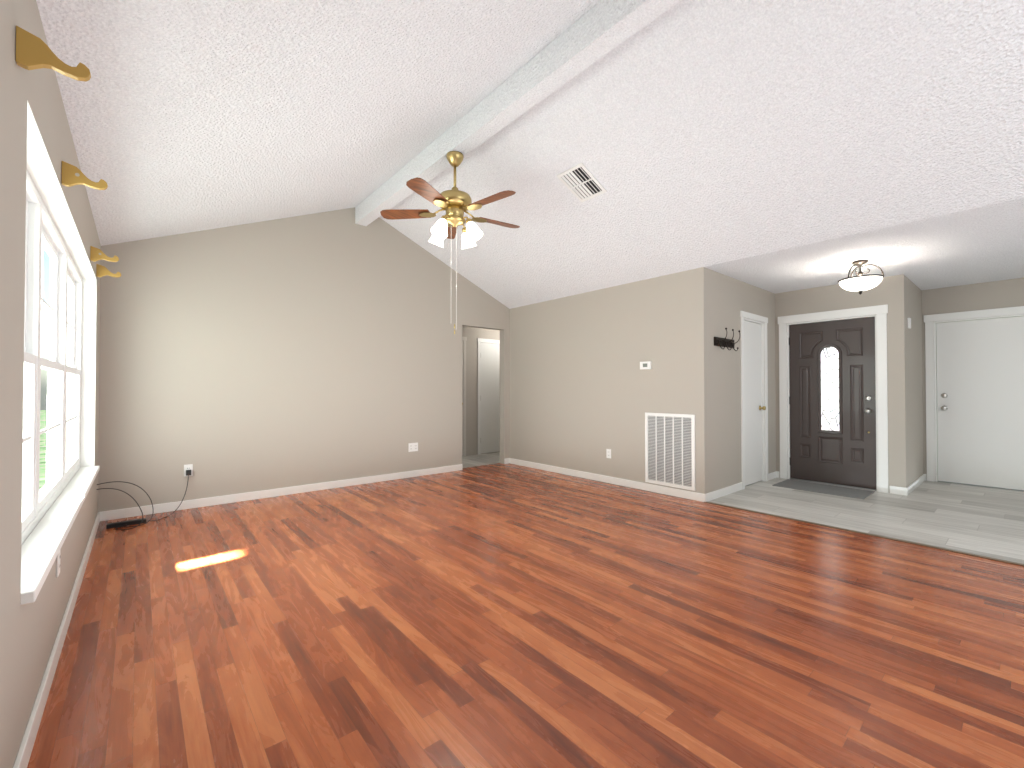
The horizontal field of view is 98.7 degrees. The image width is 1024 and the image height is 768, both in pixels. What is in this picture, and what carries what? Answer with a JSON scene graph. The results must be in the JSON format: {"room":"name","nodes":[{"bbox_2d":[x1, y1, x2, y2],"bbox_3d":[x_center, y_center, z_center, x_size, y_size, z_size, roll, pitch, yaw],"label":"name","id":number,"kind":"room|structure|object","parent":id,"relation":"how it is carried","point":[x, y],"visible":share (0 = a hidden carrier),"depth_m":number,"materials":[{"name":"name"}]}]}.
{"room":"living room","nodes":[
{"label":"living room","id":0,"kind":"room"},
{"bbox_2d":[0,0,100,767],"bbox_3d":[-1.317,-0.143,0.983,0.200,2.670,7.840,1,-1,-40],"label":"wall","id":1,"kind":"structure","parent":0,"point":[28,633],"depth_m":1.31,"materials":[{"name":"beige paint"}]},
{"bbox_2d":[16,25,90,81],"bbox_3d":[-1.331,-0.947,1.282,0.151,0.105,0.022,1,-1,-40],"label":"curtain bracket","id":2,"kind":"object","parent":1,"relation":"attached to","point":[33,52],"visible":1,"depth_m":1.25,"materials":[{"name":"gold metal"}]},
{"bbox_2d":[13,512,100,767],"bbox_3d":[-1.245,1.150,1.048,0.014,0.085,7.570,1,-1,-40],"label":"baseboard","id":3,"kind":"structure","parent":1,"relation":"attached to","point":[27,744],"depth_m":1.75,"materials":[{"name":"white wood"}]},
{"bbox_2d":[56,551,60,576],"bbox_3d":[-2.013,0.789,1.955,0.008,0.115,0.070,1,-1,-40],"label":"outlet","id":4,"kind":"object","parent":1,"relation":"attached to","point":[58,565],"visible":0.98,"depth_m":1.94,"materials":[{"name":"white plastic"}]},
{"bbox_2d":[21,100,96,545],"bbox_3d":[-2.513,-0.105,2.427,0.154,1.530,2.950,1,-1,-40],"label":"window","id":5,"kind":"structure","parent":1,"relation":"in","point":[42,233],"depth_m":2.52,"materials":[{"name":"white plastic"}]},
{"bbox_2d":[21,466,99,604],"bbox_3d":[-2.474,0.672,2.450,0.114,0.036,2.948,1,-1,-40],"label":"window sill","id":6,"kind":"structure","parent":1,"relation":"attached to","point":[42,544],"depth_m":1.89,"materials":[{"name":"white wood"}]},
{"bbox_2d":[61,161,107,189],"bbox_3d":[-1.946,-0.938,2.007,0.151,0.105,0.023,1,-1,-40],"label":"curtain bracket","id":7,"kind":"object","parent":1,"relation":"attached to","point":[71,175],"visible":1,"depth_m":1.98,"materials":[{"name":"gold metal"}]},
{"bbox_2d":[90,246,118,261],"bbox_3d":[-2.929,-0.924,3.166,0.151,0.105,0.023,1,-1,-40],"label":"curtain bracket","id":8,"kind":"object","parent":1,"relation":"attached to","point":[96,254],"visible":1,"depth_m":3.14,"materials":[{"name":"gold metal"}]},
{"bbox_2d":[96,264,120,277],"bbox_3d":[-3.304,-0.918,3.608,0.151,0.105,0.022,1,-1,-40],"label":"curtain bracket","id":9,"kind":"object","parent":1,"relation":"attached to","point":[101,271],"visible":1,"depth_m":3.58,"materials":[{"name":"gold metal"}]},
{"bbox_2d":[98,207,509,511],"bbox_3d":[-1.861,-0.492,5.587,4.920,3.480,0.120,1,-1,-40],"label":"wall","id":10,"kind":"structure","parent":0,"point":[321,347],"depth_m":4.89,"materials":[{"name":"beige paint"}]},
{"bbox_2d":[184,464,192,476],"bbox_3d":[-3.200,0.853,4.350,0.070,0.115,0.008,1,-1,-40],"label":"electrical outlet","id":11,"kind":"object","parent":10,"relation":"attached to","point":[188,467],"visible":0.6,"depth_m":4.35,"materials":[{"name":"white plastic"}]},
{"bbox_2d":[101,464,461,520],"bbox_3d":[-2.199,1.201,5.191,3.860,0.085,0.017,1,-1,-40],"label":"baseboard","id":12,"kind":"structure","parent":10,"relation":"attached to","point":[203,502],"depth_m":4.75,"materials":[{"name":"white wood"}]},
{"bbox_2d":[408,443,417,451],"bbox_3d":[-1.331,0.853,5.935,0.140,0.115,0.008,1,-1,-40],"label":"electrical outlet","id":13,"kind":"object","parent":10,"relation":"attached to","point":[412,447],"visible":1,"depth_m":5.93,"materials":[{"name":"white plastic"}]},
{"bbox_2d":[462,326,499,455],"bbox_3d":[-0.750,0.057,7.965,4.940,2.440,0.120,1,-1,-40],"label":"wall","id":14,"kind":"structure","parent":0,"point":[472,334],"depth_m":7.91,"materials":[{"name":"beige paint"}]},
{"bbox_2d":[462,341,462,455],"bbox_3d":[-1.141,0.249,7.497,0.772,2.026,0.081,1,-1,-40],"label":"hall door","id":15,"kind":"structure","parent":14,"relation":"in","point":[462,398],"depth_m":7.76,"materials":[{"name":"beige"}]},
{"bbox_2d":[462,337,466,455],"bbox_3d":[-1.161,0.217,7.520,0.924,2.110,0.022,1,-1,-40],"label":"door frame","id":16,"kind":"structure","parent":14,"relation":"attached to","point":[464,339],"depth_m":7.78,"materials":[{"name":"beige wood"}]},
{"bbox_2d":[477,338,499,454],"bbox_3d":[-0.276,0.226,8.270,0.924,2.110,0.022,1,-1,-40],"label":"door frame","id":17,"kind":"structure","parent":14,"relation":"attached to","point":[479,340],"depth_m":8.00,"materials":[{"name":"white wood"}]},
{"bbox_2d":[481,343,499,453],"bbox_3d":[-0.260,0.258,8.244,0.781,2.026,0.081,1,-1,-40],"label":"hall door","id":18,"kind":"structure","parent":14,"relation":"in","point":[490,397],"depth_m":8.16,"materials":[{"name":"white wood"}]},
{"bbox_2d":[27,463,1023,767],"bbox_3d":[0.513,1.261,2.518,5.000,0.100,7.840,1,-1,-40],"label":"floor","id":19,"kind":"structure","parent":0,"point":[501,615],"depth_m":2.08,"materials":[{"name":"laminate"}]},
{"bbox_2d":[106,518,145,528],"bbox_3d":[-3.349,1.209,3.826,0.260,0.035,0.060,1,-1,-40],"label":"power strip","id":20,"kind":"object","parent":19,"relation":"on","point":[127,522],"visible":0.96,"depth_m":3.81,"materials":[{"name":"black plastic"}]},
{"bbox_2d":[97,470,190,529],"bbox_3d":[-3.281,1.036,3.956,0.670,0.385,0.489,1,-1,-40],"label":"cords","id":21,"kind":"object","parent":19,"relation":"on","point":[188,472],"visible":0.98,"depth_m":3.84,"materials":[{"name":"black plastic"}]},
{"bbox_2d":[36,0,1023,308],"bbox_3d":[1.875,-1.825,3.710,8.170,1.160,7.840,1,-1,-40],"label":"ceiling","id":22,"kind":"structure","parent":0,"point":[691,134],"depth_m":2.98,"materials":[{"name":"white paint"}]},
{"bbox_2d":[355,0,680,225],"bbox_3d":[0.567,-2.171,2.605,0.140,0.295,7.600,1,-1,-40],"label":"ridge beam","id":23,"kind":"structure","parent":22,"relation":"attached to","point":[598,31],"depth_m":3.07,"materials":[{"name":"white paint"}]},
{"bbox_2d":[380,151,519,333],"bbox_3d":[-0.464,-1.220,3.853,1.251,1.575,1.256,1,-1,-40],"label":"ceiling fan","id":24,"kind":"object","parent":23,"relation":"hanging from","point":[454,203],"visible":1,"depth_m":3.79,"materials":[{"name":"gold metal"}]},
{"bbox_2d":[557,163,606,201],"bbox_3d":[0.641,-1.841,4.041,0.354,0.158,0.300,1,-1,-40],"label":"ceiling vent","id":25,"kind":"object","parent":22,"relation":"in","point":[580,181],"visible":1,"depth_m":4.03,"materials":[{"name":"white plastic"}]},
{"bbox_2d":[838,259,883,294],"bbox_3d":[3.506,-1.067,4.429,0.366,0.335,0.366,1,-1,-40],"label":"ceiling light","id":26,"kind":"object","parent":22,"relation":"attached to","point":[860,283],"visible":1,"depth_m":4.36,"materials":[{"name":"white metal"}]},
{"bbox_2d":[510,267,709,493],"bbox_3d":[1.036,-0.083,5.876,0.120,2.670,3.180,1,-1,-40],"label":"wall","id":27,"kind":"structure","parent":0,"point":[586,391],"depth_m":5.54,"materials":[{"name":"beige paint"}]},
{"bbox_2d":[505,458,708,501],"bbox_3d":[0.984,1.209,5.806,0.030,0.085,3.194,1,-1,-40],"label":"baseboard","id":28,"kind":"structure","parent":27,"relation":"attached to","point":[696,496],"depth_m":5.44,"materials":[{"name":"white wood"}]},
{"bbox_2d":[606,449,610,457],"bbox_3d":[1.220,0.878,5.548,0.008,0.115,0.070,1,-1,-40],"label":"outlet","id":29,"kind":"object","parent":27,"relation":"attached to","point":[608,453],"visible":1,"depth_m":5.55,"materials":[{"name":"white plastic"}]},
{"bbox_2d":[640,361,651,368],"bbox_3d":[1.562,-0.217,5.144,0.026,0.090,0.140,1,-1,-40],"label":"thermostat","id":30,"kind":"object","parent":27,"relation":"attached to","point":[646,365],"visible":0.98,"depth_m":5.12,"materials":[{"name":"white plastic"}]},
{"bbox_2d":[645,412,694,490],"bbox_3d":[1.754,0.735,4.914,0.014,0.810,0.600,1,-1,-40],"label":"air vent","id":31,"kind":"object","parent":27,"relation":"in","point":[670,450],"visible":1,"depth_m":4.90,"materials":[{"name":"white plastic"}]},
{"bbox_2d":[709,269,775,491],"bbox_3d":[2.789,0.010,5.355,1.880,2.470,0.120,1,-1,-40],"label":"wall","id":32,"kind":"structure","parent":0,"point":[730,298],"depth_m":5.03,"materials":[{"name":"beige paint"}]},
{"bbox_2d":[709,482,741,500],"bbox_3d":[2.377,1.197,4.903,0.865,0.085,0.014,1,-1,-40],"label":"baseboard","id":33,"kind":"structure","parent":32,"relation":"attached to","point":[716,494],"depth_m":4.89,"materials":[{"name":"white wood"}]},
{"bbox_2d":[714,328,739,350],"bbox_3d":[2.406,-0.490,4.884,0.480,0.233,0.111,1,-1,-40],"label":"hook rail","id":34,"kind":"object","parent":32,"relation":"attached to","point":[724,342],"visible":1,"depth_m":4.87,"materials":[{"name":"brown metal"}]},
{"bbox_2d":[740,311,767,489],"bbox_3d":[2.971,0.192,5.493,0.804,2.110,0.142,1,-1,-40],"label":"door frame","id":35,"kind":"structure","parent":32,"relation":"attached to","point":[754,318],"depth_m":5.65,"materials":[{"name":"white wood"}]},
{"bbox_2d":[744,321,765,485],"bbox_3d":[2.998,0.232,5.461,0.616,2.006,0.105,1,-1,-40],"label":"closet door","id":36,"kind":"structure","parent":32,"relation":"in","point":[753,407],"depth_m":5.49,"materials":[{"name":"white wood"}]},
{"bbox_2d":[768,471,778,480],"bbox_3d":[3.437,1.208,5.785,0.315,0.085,0.040,1,-1,-40],"label":"baseboard","id":37,"kind":"structure","parent":32,"relation":"attached to","point":[775,474],"depth_m":5.80,"materials":[{"name":"white wood"}]},
{"bbox_2d":[462,452,1023,563],"bbox_3d":[2.472,1.290,4.900,5.670,0.100,8.940,1,-1,-40],"label":"floor","id":38,"kind":"structure","parent":0,"point":[987,521],"depth_m":4.25,"materials":[{"name":"grey tile"}]},
{"bbox_2d":[772,479,874,499],"bbox_3d":[3.684,1.240,5.227,0.540,0.008,0.890,1,-1,-40],"label":"door mat","id":39,"kind":"object","parent":38,"relation":"on","point":[830,489],"visible":0.86,"depth_m":5.17,"materials":[{"name":"grey fabric"}]},
{"bbox_2d":[705,502,1023,565],"bbox_3d":[3.448,1.213,2.923,0.040,0.006,4.420,1,-1,-40],"label":"transition strip","id":40,"kind":"object","parent":38,"relation":"on","point":[980,556],"depth_m":3.50,"materials":[{"name":"brown wood"}]},
{"bbox_2d":[775,274,907,492],"bbox_3d":[3.986,0.012,5.512,0.150,2.470,1.430,1,-1,-40],"label":"wall","id":41,"kind":"structure","parent":0,"point":[890,291],"depth_m":5.02,"materials":[{"name":"beige paint"}]},
{"bbox_2d":[789,317,876,489],"bbox_3d":[3.938,0.225,5.461,0.115,2.013,0.895,1,-1,-40],"label":"front door","id":42,"kind":"structure","parent":41,"relation":"in","point":[832,400],"depth_m":5.43,"materials":[{"name":"painted wood"},{"name":"glass"},{"name":"metal"}]},
{"bbox_2d":[778,304,888,492],"bbox_3d":[3.984,0.172,5.494,0.174,2.150,1.134,1,-1,-40],"label":"door frame","id":43,"kind":"structure","parent":41,"relation":"attached to","point":[879,313],"depth_m":5.23,"materials":[{"name":"white painted wood"}]},
{"bbox_2d":[906,277,923,485],"bbox_3d":[4.933,0.012,5.455,1.220,2.470,0.120,1,-1,-40],"label":"wall","id":44,"kind":"structure","parent":0,"point":[915,386],"depth_m":5.34,"materials":[{"name":"beige paint"}]},
{"bbox_2d":[907,318,910,328],"bbox_3d":[4.571,-0.698,5.062,0.070,0.120,0.023,1,-1,-40],"label":"door chime","id":45,"kind":"object","parent":44,"relation":"attached to","point":[909,322],"visible":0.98,"depth_m":5.04,"materials":[{"name":"white plastic"}]},
{"bbox_2d":[922,278,1023,481],"bbox_3d":[6.435,0.000,4.534,0.120,2.470,3.230,1,-1,-40],"label":"wall","id":46,"kind":"structure","parent":0,"point":[990,295],"depth_m":5.44,"materials":[{"name":"beige paint"}]},
{"bbox_2d":[924,306,1023,481],"bbox_3d":[5.748,0.175,5.325,0.142,2.140,1.094,1,-1,-40],"label":"door frame","id":47,"kind":"structure","parent":46,"relation":"attached to","point":[931,403],"depth_m":5.64,"materials":[{"name":"white wood"}]},
{"bbox_2d":[936,316,1023,489],"bbox_3d":[5.716,0.225,5.298,0.105,2.016,0.866,1,-1,-40],"label":"door","id":48,"kind":"structure","parent":46,"relation":"in","point":[980,394],"depth_m":5.34,"materials":[{"name":"white wood"}]},
{"label":"outside","id":49,"kind":"structure","parent":0,"visible":0},
{"bbox_2d":[39,410,46,489],"bbox_3d":[-3.699,1.553,3.925,80.000,0.050,80.000,1,-1,-40],"label":"ground","id":50,"kind":"structure","parent":49,"point":[44,461],"depth_m":10.65,"materials":[{"name":"green plant"}]}
]}

